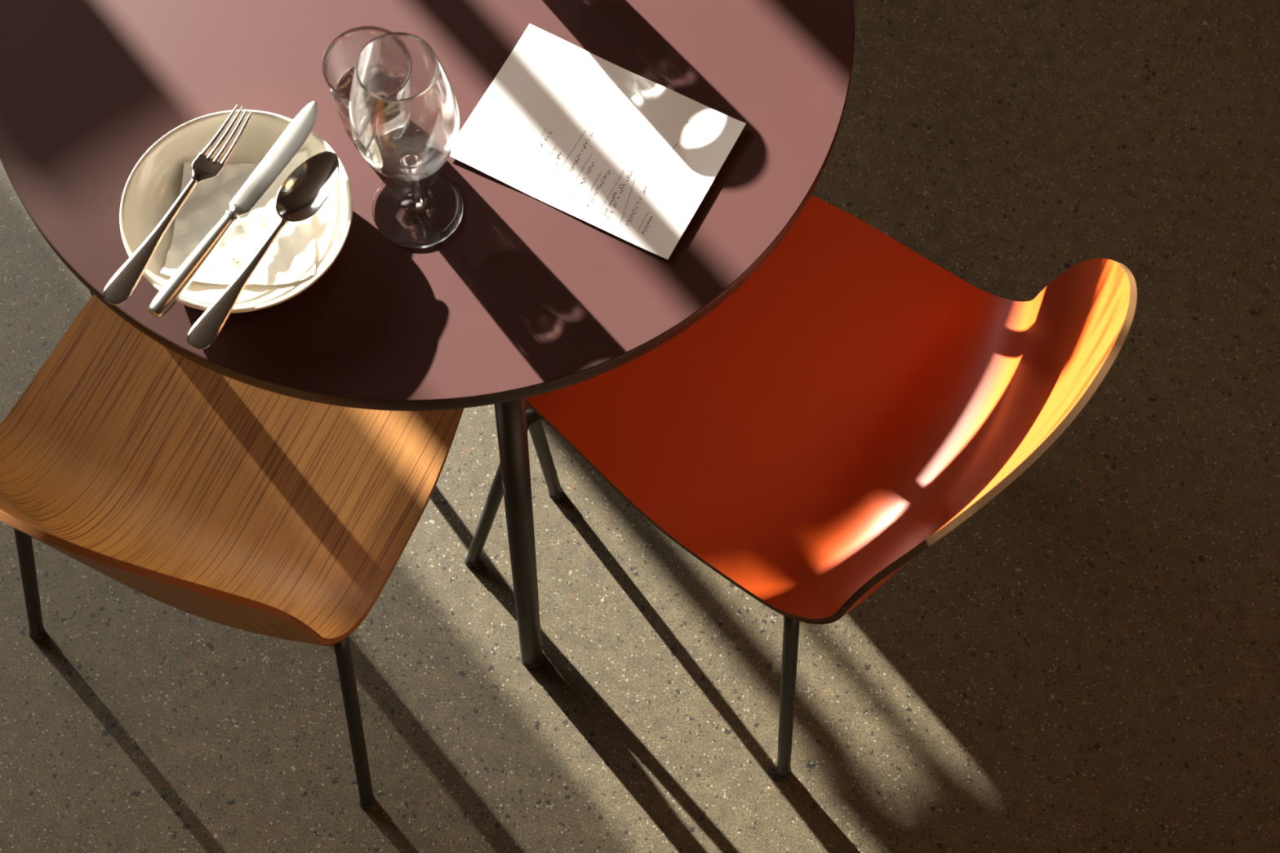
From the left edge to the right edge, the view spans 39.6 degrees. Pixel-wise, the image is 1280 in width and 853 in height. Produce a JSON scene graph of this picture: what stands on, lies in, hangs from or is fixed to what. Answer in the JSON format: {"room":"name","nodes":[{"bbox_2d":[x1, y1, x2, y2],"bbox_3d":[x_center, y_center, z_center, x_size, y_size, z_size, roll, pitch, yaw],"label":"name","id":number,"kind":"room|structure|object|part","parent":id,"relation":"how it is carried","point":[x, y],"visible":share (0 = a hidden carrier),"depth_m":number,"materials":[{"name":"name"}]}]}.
{"room":"restaurant","nodes":[
{"label":"restaurant","id":0,"kind":"room"},
{"bbox_2d":[0,0,1279,852],"bbox_3d":[-0.223,-0.091,2.240,9.332,0.001,9.335,6,68,0],"label":"floor","id":1,"kind":"structure","parent":0,"point":[1088,661],"depth_m":2.12,"materials":[{"name":"concrete"}]},
{"bbox_2d":[0,294,563,809],"bbox_3d":[-0.375,-0.007,1.779,0.472,0.779,0.544,26,69,8],"label":"dining chair","id":2,"kind":"object","parent":1,"relation":"on","point":[201,491],"visible":0.67,"depth_m":1.72,"materials":[{"name":"brown wood"}]},
{"bbox_3d":[-0.602,0.142,1.905,0.211,0.413,0.029,-17,69,-9],"label":"leg","id":3,"kind":"part","parent":2,"relation":"part of","materials":[{"name":"black metal"}]},
{"bbox_3d":[-0.306,0.262,1.868,0.037,0.416,0.204,-7,68,-6],"label":"leg","id":4,"kind":"part","parent":2,"relation":"part of","materials":[{"name":"black metal"}]},
{"bbox_3d":[-0.160,0.031,1.953,0.166,0.445,0.045,-16,69,-9],"label":"leg","id":5,"kind":"part","parent":2,"relation":"part of","materials":[{"name":"black metal"}]},
{"bbox_2d":[0,0,854,668],"bbox_3d":[-0.207,-0.231,1.899,0.761,0.741,0.761,19,68,5],"label":"dining table","id":6,"kind":"object","parent":1,"relation":"on","point":[526,297],"visible":0.8,"depth_m":1.49,"materials":[{"name":"brown"}]},
{"bbox_2d":[120,110,352,312],"bbox_3d":[-0.325,-0.169,1.447,0.185,0.036,0.185,-26,71,-13],"label":"plate","id":7,"kind":"object","parent":6,"relation":"on","point":[153,184],"visible":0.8,"depth_m":1.45,"materials":[{"name":"beige ceramic"}]},
{"bbox_2d":[102,103,252,305],"bbox_3d":[-0.369,-0.178,1.424,0.024,0.008,0.200,26,70,8],"label":"fork","id":8,"kind":"object","parent":7,"relation":"on","point":[119,288],"visible":1,"depth_m":1.42,"materials":[{"name":"silver metal"}]},
{"bbox_3d":[-0.384,-0.151,1.413,0.022,0.006,0.134,26,70,8],"label":"handle","id":9,"kind":"part","parent":8,"relation":"part of","materials":[{"name":"silver metal"}]},
{"bbox_2d":[148,101,317,317],"bbox_3d":[-0.321,-0.176,1.425,0.021,0.012,0.228,30,69,9],"label":"table knife","id":10,"kind":"object","parent":7,"relation":"on","point":[296,134],"visible":1,"depth_m":1.43,"materials":[{"name":"silver metal"}]},
{"bbox_3d":[-0.352,-0.129,1.403,0.016,0.012,0.106,30,69,9],"label":"handle","id":11,"kind":"part","parent":10,"relation":"part of","materials":[{"name":"silver metal"}]},
{"bbox_3d":[-0.294,-0.218,1.444,0.020,0.007,0.122,30,69,9],"label":"blade","id":12,"kind":"part","parent":10,"relation":"part of","materials":[{"name":"silver metal"}]},
{"bbox_2d":[160,150,315,284],"bbox_3d":[-0.320,-0.173,1.447,0.123,0.027,0.118,2,68,-2],"label":"napkin","id":13,"kind":"object","parent":7,"relation":"in","point":[291,258],"visible":0.69,"depth_m":1.45,"materials":[{"name":"white"}]},
{"bbox_2d":[186,151,339,349],"bbox_3d":[-0.298,-0.141,1.414,0.039,0.010,0.200,28,71,9],"label":"spoon","id":14,"kind":"object","parent":7,"relation":"on","point":[310,185],"visible":1,"depth_m":1.43,"materials":[{"name":"silver metal"}]},
{"bbox_3d":[-0.314,-0.115,1.400,0.022,0.005,0.132,28,71,9],"label":"handle","id":15,"kind":"part","parent":14,"relation":"part of","materials":[{"name":"silver metal"}]},
{"bbox_2d":[275,151,339,222],"bbox_3d":[-0.267,-0.192,1.435,0.039,0.010,0.072,28,71,9],"label":"spoon bowl","id":16,"kind":"object","parent":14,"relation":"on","point":[307,189],"depth_m":1.44,"materials":[{"name":"silver metal"}]},
{"bbox_2d":[321,26,392,144],"bbox_3d":[-0.219,-0.270,1.459,0.072,0.100,0.072,-4,68,-4],"label":"drinking glass","id":17,"kind":"object","parent":6,"relation":"on","point":[340,56],"visible":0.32,"depth_m":1.43,"materials":[{"name":"clear glass"}]},
{"bbox_2d":[349,31,463,248],"bbox_3d":[-0.180,-0.221,1.381,0.082,0.209,0.082,18,68,5],"label":"wine glass","id":18,"kind":"object","parent":6,"relation":"on","point":[404,120],"visible":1,"depth_m":1.34,"materials":[{"name":"clear glass"}]},
{"bbox_3d":[-0.118,0.113,1.773,0.026,0.718,0.075,-12,69,-7],"label":"leg","id":19,"kind":"part","parent":6,"relation":"part of","materials":[{"name":"black metal"}]},
{"bbox_2d":[450,23,746,259],"bbox_3d":[-0.037,-0.244,1.508,0.210,0.004,0.148,26,69,8],"label":"menu","id":20,"kind":"object","parent":6,"relation":"on","point":[605,144],"visible":1,"depth_m":1.51,"materials":[{"name":"white paper"}]},
{"bbox_2d":[464,195,1137,781],"bbox_3d":[0.141,-0.029,1.812,0.510,0.779,0.486,32,70,10],"label":"dining chair","id":21,"kind":"object","parent":1,"relation":"on","point":[855,400],"visible":0.74,"depth_m":1.75,"materials":[{"name":"plastic"}]},
{"bbox_3d":[-0.108,0.065,1.941,0.188,0.447,0.021,-10,68,-7],"label":"leg","id":22,"kind":"part","parent":21,"relation":"part of","materials":[{"name":"black metal"}]},
{"bbox_3d":[0.143,0.240,1.897,0.030,0.417,0.204,-13,69,-8],"label":"leg","id":23,"kind":"part","parent":21,"relation":"part of","materials":[{"name":"black metal"}]}
]}

